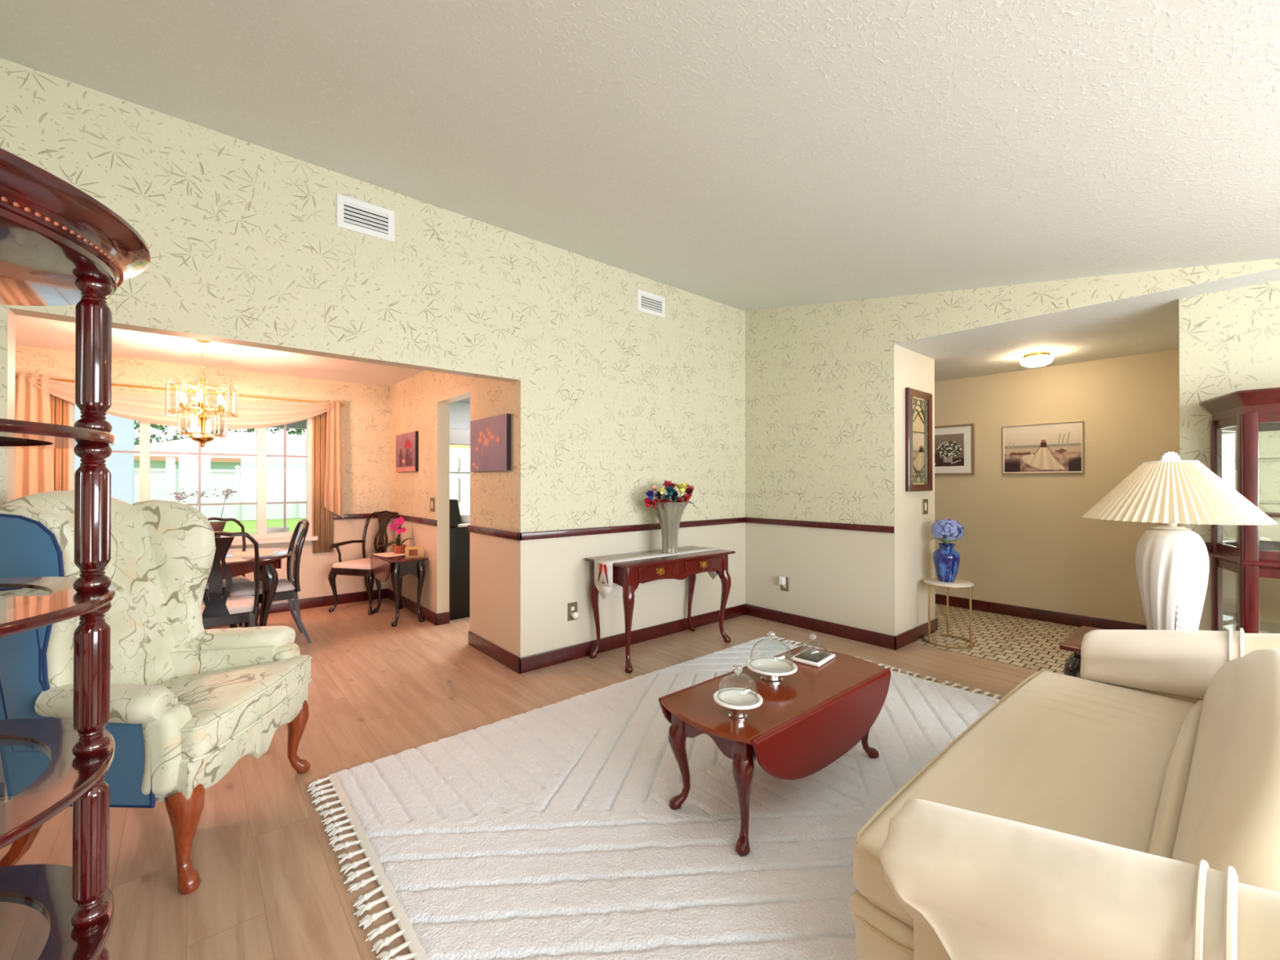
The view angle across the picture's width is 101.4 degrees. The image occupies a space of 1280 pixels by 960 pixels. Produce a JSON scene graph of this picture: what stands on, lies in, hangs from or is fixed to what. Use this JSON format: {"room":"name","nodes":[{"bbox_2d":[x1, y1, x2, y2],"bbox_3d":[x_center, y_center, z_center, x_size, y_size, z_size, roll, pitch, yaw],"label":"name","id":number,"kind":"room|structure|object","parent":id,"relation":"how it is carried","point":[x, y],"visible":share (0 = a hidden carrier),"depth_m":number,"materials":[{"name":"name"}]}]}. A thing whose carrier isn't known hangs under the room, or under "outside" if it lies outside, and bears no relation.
{"room":"living room","nodes":[
{"label":"living room","id":0,"kind":"room"},
{"bbox_2d":[74,404,134,504],"bbox_3d":[-8.387,0.134,4.739,5.480,2.560,0.170,0,0,-41],"label":"wall","id":1,"kind":"structure","parent":0,"point":[121,465],"depth_m":6.40,"materials":[{"name":"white paint"}]},
{"bbox_2d":[14,345,389,604],"bbox_3d":[-4.316,0.135,4.940,3.710,2.440,0.120,0,0,-41],"label":"wall","id":2,"kind":"structure","parent":0,"point":[365,413],"depth_m":5.63,"materials":[{"name":"beige paper"}]},
{"bbox_2d":[49,393,69,490],"bbox_3d":[-4.872,-0.061,4.357,0.185,1.425,0.030,0,0,-41],"label":"vertical blind","id":3,"kind":"object","parent":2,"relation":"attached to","point":[59,407],"visible":0.2,"depth_m":4.37,"materials":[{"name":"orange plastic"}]},
{"bbox_2d":[15,374,344,406],"bbox_3d":[-4.135,-0.825,4.957,2.374,0.044,0.097,0,0,-41],"label":"curtain rod","id":4,"kind":"object","parent":2,"relation":"attached to","point":[58,380],"visible":0.56,"depth_m":4.88,"materials":[{"name":"gold metal"}]},
{"bbox_2d":[14,372,53,499],"bbox_3d":[-4.884,-0.154,4.214,0.257,1.410,0.060,0,0,-41],"label":"curtain tail","id":5,"kind":"object","parent":4,"relation":"hanging from","point":[33,468],"visible":0.52,"depth_m":4.21,"materials":[{"name":"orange fabric"}]},
{"bbox_2d":[26,374,334,429],"bbox_3d":[-4.087,-0.661,4.900,2.160,0.365,0.084,0,0,-41],"label":"swag","id":6,"kind":"object","parent":4,"relation":"hanging from","point":[135,406],"visible":0.82,"depth_m":4.81,"materials":[{"name":"white fabric"}]},
{"bbox_2d":[324,400,343,518],"bbox_3d":[-3.270,-0.217,5.605,0.193,1.270,0.060,0,0,-41],"label":"curtain tail","id":7,"kind":"object","parent":4,"relation":"hanging from","point":[334,495],"visible":1,"depth_m":5.61,"materials":[{"name":"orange fabric"}]},
{"bbox_2d":[68,401,312,540],"bbox_3d":[-4.196,-0.055,5.031,1.810,1.300,0.080,0,0,-41],"label":"window","id":8,"kind":"structure","parent":2,"relation":"in","point":[144,451],"depth_m":5.29,"materials":[{"name":"beige metal"}]},
{"bbox_2d":[231,536,317,545],"bbox_3d":[-4.150,0.615,4.975,1.870,0.040,0.080,0,0,-41],"label":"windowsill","id":9,"kind":"structure","parent":2,"relation":"attached to","point":[308,538],"depth_m":5.29,"materials":[{"name":"white wood"}]},
{"bbox_2d":[312,411,333,553],"bbox_3d":[-3.401,0.006,5.625,0.210,1.545,0.030,0,0,-41],"label":"vertical blind","id":10,"kind":"object","parent":2,"relation":"attached to","point":[322,528],"visible":0.58,"depth_m":5.60,"materials":[{"name":"fabric"}]},
{"bbox_2d":[258,588,387,613],"bbox_3d":[-4.253,1.301,4.899,3.560,0.108,0.016,0,0,-41],"label":"baseboard","id":11,"kind":"structure","parent":2,"relation":"attached to","point":[317,602],"depth_m":5.64,"materials":[{"name":"brown wood"}]},
{"bbox_2d":[320,512,436,525],"bbox_3d":[-3.751,0.398,4.321,3.560,0.054,1.553,0,0,-41],"label":"trim","id":12,"kind":"structure","parent":2,"relation":"attached to","point":[415,519],"depth_m":5.69,"materials":[{"name":"brown wood"}]},
{"bbox_2d":[266,397,470,429],"bbox_3d":[-0.486,-0.902,9.532,12.300,0.440,1.830,0,0,-41],"label":"ceiling","id":13,"kind":"structure","parent":0,"point":[301,424],"depth_m":7.01,"materials":[{"name":"grey paint"}]},
{"bbox_2d":[0,57,745,782],"bbox_3d":[-1.273,-0.201,3.369,6.268,3.096,0.120,0,0,-41],"label":"wall","id":14,"kind":"structure","parent":0,"point":[613,401],"depth_m":3.47,"materials":[{"name":"beige paper"}]},
{"bbox_2d":[4,306,520,802],"bbox_3d":[-1.755,0.320,2.950,2.326,2.050,0.121,0,0,-41],"label":"door frame","id":15,"kind":"structure","parent":14,"relation":"attached to","point":[11,312],"depth_m":2.44,"materials":[{"name":"beige paint"}]},
{"bbox_2d":[336,192,394,242],"bbox_3d":[-1.579,-1.510,3.024,0.304,0.185,0.012,0,0,-41],"label":"air vent","id":16,"kind":"object","parent":14,"relation":"in","point":[354,215],"visible":1,"depth_m":3.02,"materials":[{"name":"white metal"}]},
{"bbox_2d":[567,601,577,621],"bbox_3d":[-0.506,0.988,3.938,0.084,0.132,0.008,0,0,-41],"label":"power outlet","id":17,"kind":"object","parent":14,"relation":"attached to","point":[572,606],"visible":0.92,"depth_m":3.93,"materials":[{"name":"gold metal"}]},
{"bbox_2d":[572,611,578,618],"bbox_3d":[-0.483,1.014,3.924,0.052,0.052,0.047,0,0,-41],"label":"night light","id":18,"kind":"object","parent":17,"relation":"attached to","point":[575,615],"visible":1,"depth_m":3.91,"materials":[{"name":"white plastic"}]},
{"bbox_2d":[467,604,745,674],"bbox_3d":[-0.170,1.300,4.796,2.524,0.108,0.886,0,0,-41],"label":"baseboard","id":19,"kind":"structure","parent":14,"relation":"attached to","point":[536,661],"depth_m":4.11,"materials":[{"name":"brown wood"}]},
{"bbox_2d":[467,517,745,540],"bbox_3d":[-0.170,0.400,4.796,2.530,0.054,0.892,0,0,-41],"label":"trim","id":20,"kind":"structure","parent":14,"relation":"attached to","point":[616,529],"depth_m":4.09,"materials":[{"name":"brown wood"}]},
{"bbox_2d":[637,288,665,318],"bbox_3d":[0.100,-1.503,4.470,0.313,0.179,0.012,0,0,-41],"label":"air vent","id":21,"kind":"object","parent":14,"relation":"in","point":[648,303],"visible":1,"depth_m":4.47,"materials":[{"name":"white metal"}]},
{"bbox_2d":[388,370,512,653],"bbox_3d":[-1.868,0.135,4.952,0.115,2.440,3.058,0,0,-41],"label":"wall","id":22,"kind":"structure","parent":0,"point":[413,401],"depth_m":4.30,"materials":[{"name":"beige paint"}]},
{"bbox_2d":[395,431,418,471],"bbox_3d":[-2.466,-0.290,5.536,0.030,0.405,0.655,0,0,-41],"label":"canvas","id":23,"kind":"object","parent":22,"relation":"attached to","point":[406,444],"visible":1,"depth_m":5.46,"materials":[{"name":"red"}]},
{"bbox_2d":[387,588,449,625],"bbox_3d":[-2.360,1.304,5.505,0.131,0.108,1.569,0,0,-41],"label":"baseboard","id":24,"kind":"structure","parent":22,"relation":"attached to","point":[443,618],"depth_m":5.09,"materials":[{"name":"brown wood"}]},
{"bbox_2d":[430,497,435,511],"bbox_3d":[-1.974,0.235,4.977,0.010,0.132,0.112,0,0,-41],"label":"light switch","id":25,"kind":"object","parent":22,"relation":"attached to","point":[432,500],"visible":1,"depth_m":4.96,"materials":[{"name":"gold metal"}]},
{"bbox_2d":[436,391,470,631],"bbox_3d":[-1.606,0.312,4.647,0.116,2.083,0.755,0,0,-41],"label":"trim","id":26,"kind":"structure","parent":22,"relation":"attached to","point":[443,406],"depth_m":4.93,"materials":[{"name":"beige paint"}]},
{"bbox_2d":[470,413,511,471],"bbox_3d":[-1.149,-0.272,4.004,0.035,0.408,0.635,0,0,-41],"label":"canvas","id":27,"kind":"object","parent":22,"relation":"attached to","point":[490,437],"visible":1,"depth_m":3.94,"materials":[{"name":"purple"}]},
{"bbox_2d":[449,402,470,429],"bbox_3d":[-2.149,0.147,7.454,2.725,2.440,0.100,0,0,-41],"label":"wall","id":28,"kind":"structure","parent":0,"point":[460,412],"depth_m":7.13,"materials":[{"name":"white paint"}]},
{"bbox_2d":[0,597,1079,959],"bbox_3d":[-0.071,1.377,3.561,8.350,0.062,9.700,0,0,-41],"label":"floor","id":29,"kind":"structure","parent":0,"point":[272,886],"depth_m":2.56,"materials":[{"name":"brown wood"}]},
{"bbox_2d":[0,147,150,959],"bbox_3d":[-1.252,0.421,0.948,0.530,1.828,0.912,0,0,-41],"label":"etagere","id":30,"kind":"object","parent":29,"relation":"on","point":[60,245],"visible":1,"depth_m":1.05,"materials":[{"name":"brown wood"}]},
{"bbox_2d":[0,490,311,894],"bbox_3d":[-1.844,0.695,2.017,0.798,1.310,0.864,0,0,-10],"label":"wingback chair","id":31,"kind":"object","parent":29,"relation":"on","point":[188,700],"visible":0.9,"depth_m":1.88,"materials":[{"name":"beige fabric"}]},
{"bbox_2d":[155,656,311,759],"bbox_3d":[-1.723,0.877,2.041,0.540,0.187,0.730,0,0,-6],"label":"seat cushion","id":32,"kind":"object","parent":31,"relation":"on","point":[231,700],"depth_m":2.01,"materials":[{"name":"beige fabric"}]},
{"bbox_2d":[169,488,191,502],"bbox_3d":[-4.759,0.751,5.419,0.137,1.332,0.180,0,0,-18],"label":"flower stalk","id":33,"kind":"object","parent":29,"relation":"on","point":[183,492],"visible":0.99,"depth_m":5.40,"materials":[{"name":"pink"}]},
{"bbox_2d":[213,488,237,521],"bbox_3d":[-4.458,0.756,5.646,0.143,1.325,0.204,0,0,33],"label":"flower stalk","id":34,"kind":"object","parent":29,"relation":"on","point":[227,490],"visible":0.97,"depth_m":5.65,"materials":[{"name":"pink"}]},
{"bbox_2d":[205,516,250,626],"bbox_3d":[-3.681,0.845,4.529,0.536,1.024,0.566,0,0,-41],"label":"dining chair","id":35,"kind":"object","parent":29,"relation":"on","point":[216,526],"visible":0.17,"depth_m":4.72,"materials":[{"name":"brown wood"}]},
{"bbox_2d":[201,530,259,628],"bbox_3d":[-2.889,0.840,3.557,0.536,1.024,0.566,0,0,-41],"label":"dining chair","id":36,"kind":"object","parent":29,"relation":"on","point":[219,611],"visible":0.4,"depth_m":3.44,"materials":[{"name":"brown wood"}]},
{"bbox_2d":[206,548,293,626],"bbox_3d":[-3.389,0.974,4.005,1.240,0.762,1.080,0,0,-41],"label":"dining table","id":37,"kind":"object","parent":29,"relation":"on","point":[268,577],"visible":0.28,"depth_m":4.00,"materials":[{"name":"brown wood"}]},
{"bbox_2d":[220,556,246,563],"bbox_3d":[-3.107,0.590,3.788,0.260,0.003,0.380,0,0,44],"label":"placemat","id":38,"kind":"object","parent":37,"relation":"on","point":[238,558],"visible":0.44,"depth_m":3.87,"materials":[{"name":"beige fabric"}]},
{"bbox_2d":[232,549,274,557],"bbox_3d":[-3.104,0.592,4.213,0.260,0.003,0.380,0,0,-37],"label":"placemat","id":39,"kind":"object","parent":37,"relation":"on","point":[261,553],"visible":1,"depth_m":4.18,"materials":[{"name":"beige fabric"}]},
{"bbox_2d":[227,519,311,643],"bbox_3d":[-3.070,0.844,4.320,0.566,1.024,0.536,0,0,-41],"label":"dining chair","id":40,"kind":"object","parent":29,"relation":"on","point":[285,590],"visible":0.59,"depth_m":4.28,"materials":[{"name":"brown wood"}]},
{"bbox_2d":[328,510,400,614],"bbox_3d":[-2.889,0.850,5.586,0.617,1.024,0.566,0,0,14],"label":"armchair","id":41,"kind":"object","parent":29,"relation":"on","point":[361,567],"visible":0.85,"depth_m":5.41,"materials":[{"name":"brown wood"}]},
{"bbox_2d":[369,551,427,626],"bbox_3d":[-2.396,1.052,5.177,0.336,0.613,0.740,0,0,-41],"label":"table","id":42,"kind":"object","parent":29,"relation":"on","point":[399,566],"visible":0.94,"depth_m":4.98,"materials":[{"name":"red wood"}]},
{"bbox_2d":[372,551,405,556],"bbox_3d":[-2.455,0.741,5.220,0.340,0.009,0.260,0,0,38],"label":"doily","id":43,"kind":"object","parent":42,"relation":"on","point":[388,553],"visible":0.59,"depth_m":5.21,"materials":[{"name":"white fabric"}]},
{"bbox_2d":[386,515,413,553],"bbox_3d":[-2.425,0.555,5.310,0.229,0.374,0.222,0,0,-41],"label":"potted orchid","id":44,"kind":"object","parent":43,"relation":"on","point":[397,548],"visible":1,"depth_m":5.29,"materials":[{"name":"pink plant"}]},
{"bbox_2d":[405,546,422,558],"bbox_3d":[-2.176,0.694,5.050,0.150,0.100,0.092,0,0,-21],"label":"holder","id":45,"kind":"object","parent":42,"relation":"on","point":[411,551],"visible":1,"depth_m":5.01,"materials":[{"name":"brown wood"}]},
{"bbox_2d":[448,498,470,620],"bbox_3d":[-1.829,0.773,5.558,0.698,1.170,0.785,0,0,-41],"label":"range","id":46,"kind":"object","parent":29,"relation":"on","point":[460,536],"visible":0.12,"depth_m":5.11,"materials":[{"name":"black metal"}]},
{"bbox_2d":[454,523,470,527],"bbox_3d":[-1.806,0.448,5.580,0.570,0.029,0.785,0,0,-41],"label":"cooktop","id":47,"kind":"object","parent":46,"relation":"in","point":[456,525],"depth_m":5.13,"materials":[{"name":"white metal"}]},
{"bbox_2d":[460,513,470,523],"bbox_3d":[-1.753,0.390,5.312,0.224,0.082,0.224,0,0,-41],"label":"bowl","id":48,"kind":"object","parent":46,"relation":"on","point":[465,517],"visible":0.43,"depth_m":5.22,"materials":[{"name":"white ceramic"}]},
{"bbox_2d":[449,447,470,514],"bbox_3d":[-2.239,0.491,6.702,0.760,1.745,0.798,0,0,-41],"label":"refrigerator","id":49,"kind":"object","parent":29,"relation":"on","point":[460,458],"visible":0.11,"depth_m":6.30,"materials":[{"name":"white metal"}]},
{"bbox_2d":[449,444,470,448],"bbox_3d":[-2.242,-0.406,6.558,0.440,0.043,0.340,0,0,-41],"label":"board","id":50,"kind":"object","parent":49,"relation":"on","point":[451,445],"visible":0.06,"depth_m":6.38,"materials":[{"name":"brown wood"}]},
{"bbox_2d":[449,428,470,445],"bbox_3d":[-2.226,-0.525,6.585,0.500,0.193,0.360,0,0,-41],"label":"storage box","id":51,"kind":"object","parent":50,"relation":"on","point":[457,436],"visible":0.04,"depth_m":6.38,"materials":[{"name":"grey plastic"}]},
{"bbox_2d":[306,636,1000,959],"bbox_3d":[0.503,1.333,2.644,3.450,0.021,2.077,0,0,-41],"label":"area rug","id":52,"kind":"object","parent":29,"relation":"on","point":[551,832],"visible":0.6,"depth_m":1.97,"materials":[{"name":"white fabric"}]},
{"bbox_2d":[658,645,891,856],"bbox_3d":[0.630,1.110,2.312,1.160,0.431,0.492,0,0,-41],"label":"coffee table","id":53,"kind":"object","parent":52,"relation":"on","point":[804,722],"visible":0.94,"depth_m":2.09,"materials":[{"name":"red wood"}]},
{"bbox_2d":[713,664,762,719],"bbox_3d":[0.369,0.795,1.980,0.184,0.194,0.184,0,0,-41],"label":"cake stand","id":54,"kind":"object","parent":53,"relation":"on","point":[739,700],"visible":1,"depth_m":1.97,"materials":[{"name":"white ceramic"}]},
{"bbox_2d":[746,631,797,683],"bbox_3d":[0.590,0.788,2.352,0.224,0.212,0.224,0,0,-41],"label":"cake stand","id":55,"kind":"object","parent":53,"relation":"on","point":[771,668],"visible":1,"depth_m":2.34,"materials":[{"name":"white ceramic"}]},
{"bbox_2d":[790,633,835,666],"bbox_3d":[0.865,0.832,2.622,0.150,0.127,0.200,0,0,42],"label":"dish","id":56,"kind":"object","parent":53,"relation":"on","point":[807,656],"visible":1,"depth_m":2.60,"materials":[{"name":"white ceramic"}]},
{"bbox_2d":[584,546,735,673],"bbox_3d":[0.189,0.974,4.185,1.185,0.761,0.502,0,0,-41],"label":"console table","id":57,"kind":"object","parent":29,"relation":"on","point":[628,575],"visible":0.96,"depth_m":3.98,"materials":[{"name":"red wood"}]},
{"bbox_2d":[594,546,721,599],"bbox_3d":[0.185,0.730,4.190,1.197,0.278,0.223,0,0,-41],"label":"table runner","id":58,"kind":"object","parent":57,"relation":"on","point":[603,571],"visible":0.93,"depth_m":3.86,"materials":[{"name":"white fabric"}]},
{"bbox_2d":[650,501,689,554],"bbox_3d":[0.247,0.383,4.250,0.337,0.415,0.334,0,0,-41],"label":"vase","id":59,"kind":"object","parent":58,"relation":"on","point":[669,517],"visible":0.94,"depth_m":4.18,"materials":[{"name":"beige ceramic"}]},
{"bbox_2d":[643,480,694,518],"bbox_3d":[0.239,0.284,4.257,0.394,0.574,0.384,0,0,25],"label":"flower bouquet","id":60,"kind":"object","parent":59,"relation":"in","point":[672,495],"visible":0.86,"depth_m":4.19,"materials":[{"name":"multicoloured plant"}]},
{"bbox_2d":[923,577,974,648],"bbox_3d":[2.569,1.098,4.366,0.372,0.501,0.373,0,0,-41],"label":"round side table","id":61,"kind":"object","parent":29,"relation":"on","point":[957,584],"visible":0.9,"depth_m":4.31,"materials":[{"name":"beige stone"}]},
{"bbox_2d":[932,542,960,582],"bbox_3d":[2.563,0.690,4.383,0.202,0.312,0.202,0,0,-41],"label":"flower vase","id":62,"kind":"object","parent":61,"relation":"on","point":[946,560],"visible":1,"depth_m":4.32,"materials":[{"name":"ceramic"}]},
{"bbox_2d":[930,519,964,544],"bbox_3d":[2.572,0.475,4.383,0.241,0.302,0.241,0,0,-41],"label":"hydrangea","id":63,"kind":"object","parent":62,"relation":"in","point":[946,529],"visible":0.97,"depth_m":4.34,"materials":[{"name":"blue"}]},
{"bbox_2d":[849,627,1279,959],"bbox_3d":[1.424,0.910,1.468,2.119,0.856,0.892,0,0,-41],"label":"sofa","id":64,"kind":"object","parent":29,"relation":"on","point":[1129,809],"visible":1,"depth_m":1.10,"materials":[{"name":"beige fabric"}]},
{"bbox_2d":[853,671,1195,924],"bbox_3d":[1.310,0.885,1.592,1.730,0.162,0.539,0,0,-41],"label":"seat cushion","id":65,"kind":"object","parent":64,"relation":"on","point":[1089,757],"depth_m":1.48,"materials":[{"name":"beige fabric"}]},
{"bbox_2d":[1059,626,1102,679],"bbox_3d":[2.558,1.094,2.602,0.560,0.509,0.652,0,0,-41],"label":"end table","id":66,"kind":"object","parent":29,"relation":"on","point":[1073,643],"visible":0.18,"depth_m":2.66,"materials":[{"name":"red wood"}]},
{"bbox_2d":[1082,451,1277,630],"bbox_3d":[2.575,0.350,2.540,0.660,0.975,0.661,0,0,-25],"label":"table lamp","id":67,"kind":"object","parent":66,"relation":"on","point":[1172,561],"visible":0.87,"depth_m":2.44,"materials":[{"name":"white ceramic"}]},
{"bbox_2d":[1199,386,1279,633],"bbox_3d":[3.455,0.443,2.556,0.435,1.800,1.005,0,0,-41],"label":"curio cabinet","id":68,"kind":"object","parent":29,"relation":"on","point":[1245,424],"visible":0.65,"depth_m":2.86,"materials":[{"name":"brown wood"}]},
{"bbox_2d":[1222,626,1271,633],"bbox_3d":[3.488,0.840,2.582,0.350,0.006,0.835,0,0,-41],"label":"glass shelf","id":69,"kind":"object","parent":68,"relation":"attached to","point":[1224,628],"depth_m":2.93,"materials":[{"name":"clear glass"}]},
{"bbox_2d":[1221,422,1279,633],"bbox_3d":[3.616,0.433,2.694,0.012,1.580,0.905,0,0,-41],"label":"mirror","id":70,"kind":"object","parent":68,"relation":"on","point":[1268,433],"depth_m":2.89,"materials":[{"name":"clear mirror"}]},
{"bbox_2d":[1222,457,1279,462],"bbox_3d":[3.488,-0.110,2.586,0.350,0.006,0.835,0,0,-41],"label":"glass shelf","id":71,"kind":"object","parent":68,"relation":"attached to","point":[1224,460],"depth_m":2.88,"materials":[{"name":"clear glass"}]},
{"bbox_2d":[1258,501,1279,504],"bbox_3d":[3.488,0.120,2.585,0.350,0.006,0.835,0,0,-41],"label":"glass shelf","id":72,"kind":"object","parent":68,"relation":"attached to","point":[1260,502],"depth_m":2.75,"materials":[{"name":"clear glass"}]},
{"bbox_2d":[0,0,1279,386],"bbox_3d":[0.217,-1.467,3.164,8.350,0.747,8.700,0,0,-41],"label":"ceiling","id":73,"kind":"structure","parent":0,"point":[744,155],"depth_m":2.10,"materials":[{"name":"white paint"}]},
{"bbox_2d":[164,338,238,447],"bbox_3d":[-3.366,-0.669,4.033,0.431,0.839,0.433,0,0,-41],"label":"chandelier","id":74,"kind":"object","parent":73,"relation":"hanging from","point":[205,436],"visible":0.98,"depth_m":4.01,"materials":[{"name":"gold metal"}]},
{"bbox_2d":[1020,351,1053,367],"bbox_3d":[3.416,-1.033,4.513,0.230,0.108,0.230,0,0,-41],"label":"ceiling light","id":75,"kind":"object","parent":73,"relation":"attached to","point":[1034,359],"visible":1,"depth_m":4.44,"materials":[{"name":"white glass"}]},
{"bbox_2d":[790,648,835,666],"bbox_3d":[0.865,0.887,2.622,0.150,0.016,0.200,0,0,42],"label":"tray","id":76,"kind":"object","parent":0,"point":[807,656],"depth_m":2.59,"materials":[{"name":"white ceramic"}]},
{"bbox_2d":[893,343,935,635],"bbox_3d":[1.822,0.135,5.056,0.828,2.440,1.600,0,0,-41],"label":"pier","id":77,"kind":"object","parent":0,"point":[914,548],"visible":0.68,"depth_m":4.38,"materials":[{"name":"beige paint"}]},
{"bbox_2d":[905,387,932,491],"bbox_3d":[2.381,-0.333,4.464,0.490,0.854,0.031,0,0,-41],"label":"stained glass panel","id":78,"kind":"object","parent":77,"relation":"attached to","point":[918,404],"visible":1,"depth_m":4.46,"materials":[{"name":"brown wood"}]},
{"bbox_2d":[911,395,927,484],"bbox_3d":[2.377,-0.333,4.469,0.380,0.744,0.001,0,0,-41],"label":"mirror glass","id":79,"kind":"object","parent":78,"relation":"attached to","point":[918,438],"depth_m":4.47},
{"bbox_2d":[922,498,928,514],"bbox_3d":[2.489,0.232,4.568,0.112,0.132,0.010,0,0,-41],"label":"light switch","id":80,"kind":"object","parent":77,"relation":"attached to","point":[925,501],"visible":1,"depth_m":4.56,"materials":[{"name":"gold metal"}]},
{"bbox_2d":[745,257,1279,635],"bbox_3d":[2.280,-0.218,3.970,0.100,3.136,3.847,0,0,-41],"label":"wall","id":81,"kind":"structure","parent":0,"point":[820,378],"depth_m":4.53,"materials":[{"name":"beige paper"}]},
{"bbox_2d":[780,577,788,591],"bbox_3d":[1.364,0.980,4.943,0.008,0.132,0.084,0,0,-41],"label":"power outlet","id":82,"kind":"object","parent":81,"relation":"attached to","point":[785,587],"visible":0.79,"depth_m":4.92,"materials":[{"name":"gold metal"}]},
{"bbox_2d":[778,575,786,585],"bbox_3d":[1.338,0.945,4.926,0.052,0.078,0.048,0,0,-41],"label":"air freshener","id":83,"kind":"object","parent":82,"relation":"attached to","point":[782,580],"visible":1,"depth_m":4.91,"materials":[{"name":"white plastic"}]},
{"bbox_2d":[745,517,893,533],"bbox_3d":[1.540,0.400,4.733,0.022,0.054,1.479,0,0,-41],"label":"trim","id":84,"kind":"structure","parent":81,"relation":"attached to","point":[887,529],"depth_m":4.62,"materials":[{"name":"brown wood"}]},
{"bbox_2d":[745,593,1146,649],"bbox_3d":[2.773,1.300,4.804,1.977,0.108,3.130,0,0,-41],"label":"baseboard","id":85,"kind":"structure","parent":81,"relation":"attached to","point":[894,642],"depth_m":4.78,"materials":[{"name":"brown wood"}]},
{"bbox_2d":[934,349,1180,625],"bbox_3d":[4.301,0.133,4.628,0.101,2.440,5.600,0,0,-41],"label":"wall","id":86,"kind":"structure","parent":0,"point":[1027,541],"depth_m":4.96,"materials":[{"name":"beige paint"}]},
{"bbox_2d":[934,423,974,475],"bbox_3d":[3.309,-0.321,5.681,0.029,0.535,0.555,0,0,-41],"label":"framed picture","id":87,"kind":"object","parent":86,"relation":"attached to","point":[954,445],"visible":0.85,"depth_m":5.61,"materials":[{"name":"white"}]},
{"bbox_2d":[934,433,964,466],"bbox_3d":[3.308,-0.321,5.680,0.001,0.345,0.365,0,0,-41],"label":"print","id":88,"kind":"object","parent":87,"relation":"attached to","point":[948,448],"depth_m":5.65},
{"bbox_2d":[1002,420,1084,473],"bbox_3d":[3.860,-0.304,5.041,0.029,0.478,0.628,0,0,-41],"label":"print","id":89,"kind":"object","parent":86,"relation":"attached to","point":[1058,447],"visible":1,"depth_m":5.03,"materials":[{"name":"beige paper"}]},
{"bbox_2d":[1178,280,1279,631],"bbox_3d":[4.670,0.124,2.814,1.707,2.440,2.368,0,0,-41],"label":"wall","id":90,"kind":"structure","parent":0,"point":[1229,340],"depth_m":3.04,"materials":[{"name":"beige paper"}]},
{"bbox_2d":[1204,542,1210,551],"bbox_3d":[3.983,0.387,2.286,0.022,0.054,2.268,0,0,-41],"label":"trim","id":91,"kind":"structure","parent":90,"relation":"attached to","point":[1207,544],"depth_m":3.05,"materials":[{"name":"brown wood"}]},
{"bbox_3d":[-5.228,1.450,6.061,90.000,0.060,2.780,0,0,-41],"label":"floor","id":92,"kind":"structure","parent":0,"visible":0},
{"bbox_2d":[190,487,215,509],"bbox_3d":[-4.925,0.747,5.886,0.201,1.346,0.149,0,0,-18],"label":"flower stalk","id":93,"kind":"object","parent":92,"relation":"on","point":[202,493],"visible":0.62,"depth_m":5.88,"materials":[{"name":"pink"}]},
{"bbox_3d":[-4.882,1.064,6.612,0.800,0.721,0.800,0,0,-41],"label":"patio table","id":94,"kind":"object","parent":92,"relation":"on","visible":0},
{"bbox_2d":[266,526,289,533],"bbox_3d":[-4.624,0.652,6.651,0.300,0.098,0.300,0,0,-41],"label":"bowl","id":95,"kind":"object","parent":94,"relation":"on","point":[273,529],"visible":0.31,"depth_m":6.56,"materials":[{"name":"white ceramic"}]},
{"bbox_3d":[-0.891,-0.218,0.040,0.100,3.096,5.422,0,0,-41],"label":"wall","id":96,"kind":"structure","parent":0,"visible":0},
{"bbox_2d":[0,782,4,805],"bbox_3d":[-0.873,1.277,0.114,0.035,0.108,5.322,0,0,-41],"label":"baseboard","id":97,"kind":"structure","parent":96,"relation":"attached to","point":[2,784],"depth_m":2.13,"materials":[{"name":"brown wood"}]},
{"label":"outside","id":98,"kind":"structure","parent":0,"visible":0},
{"bbox_2d":[208,518,306,533],"bbox_3d":[-22.649,1.567,26.282,90.000,0.070,50.600,0,0,-41],"label":"lawn","id":99,"kind":"structure","parent":98,"point":[250,526],"depth_m":17.52,"materials":[{"name":"green plant"}]},
{"bbox_2d":[134,420,192,444],"bbox_3d":[-36.337,-1.907,37.295,6.938,6.967,5.546,0,0,-41],"label":"tree","id":100,"kind":"object","parent":99,"relation":"on","point":[136,424],"visible":0.06,"depth_m":38.67,"materials":[{"name":"green plant"}]},
{"bbox_2d":[133,463,306,521],"bbox_3d":[-15.668,0.461,18.184,60.000,2.020,0.170,0,0,-41],"label":"privacy fence","id":101,"kind":"object","parent":99,"relation":"on","point":[163,482],"visible":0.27,"depth_m":18.93,"materials":[{"name":"white plastic"}]},
{"bbox_2d":[133,431,306,470],"bbox_3d":[-20.254,-0.617,33.471,21.000,4.370,12.850,0,0,-41],"label":"house","id":102,"kind":"structure","parent":99,"relation":"on","point":[237,442],"depth_m":26.54,"materials":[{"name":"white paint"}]},
{"bbox_2d":[209,427,305,435],"bbox_3d":[-31.843,-2.334,43.975,6.014,7.885,5.972,0,0,7],"label":"tree","id":103,"kind":"object","parent":99,"relation":"on","point":[298,432],"visible":0.05,"depth_m":44.66,"materials":[{"name":"green plant"}]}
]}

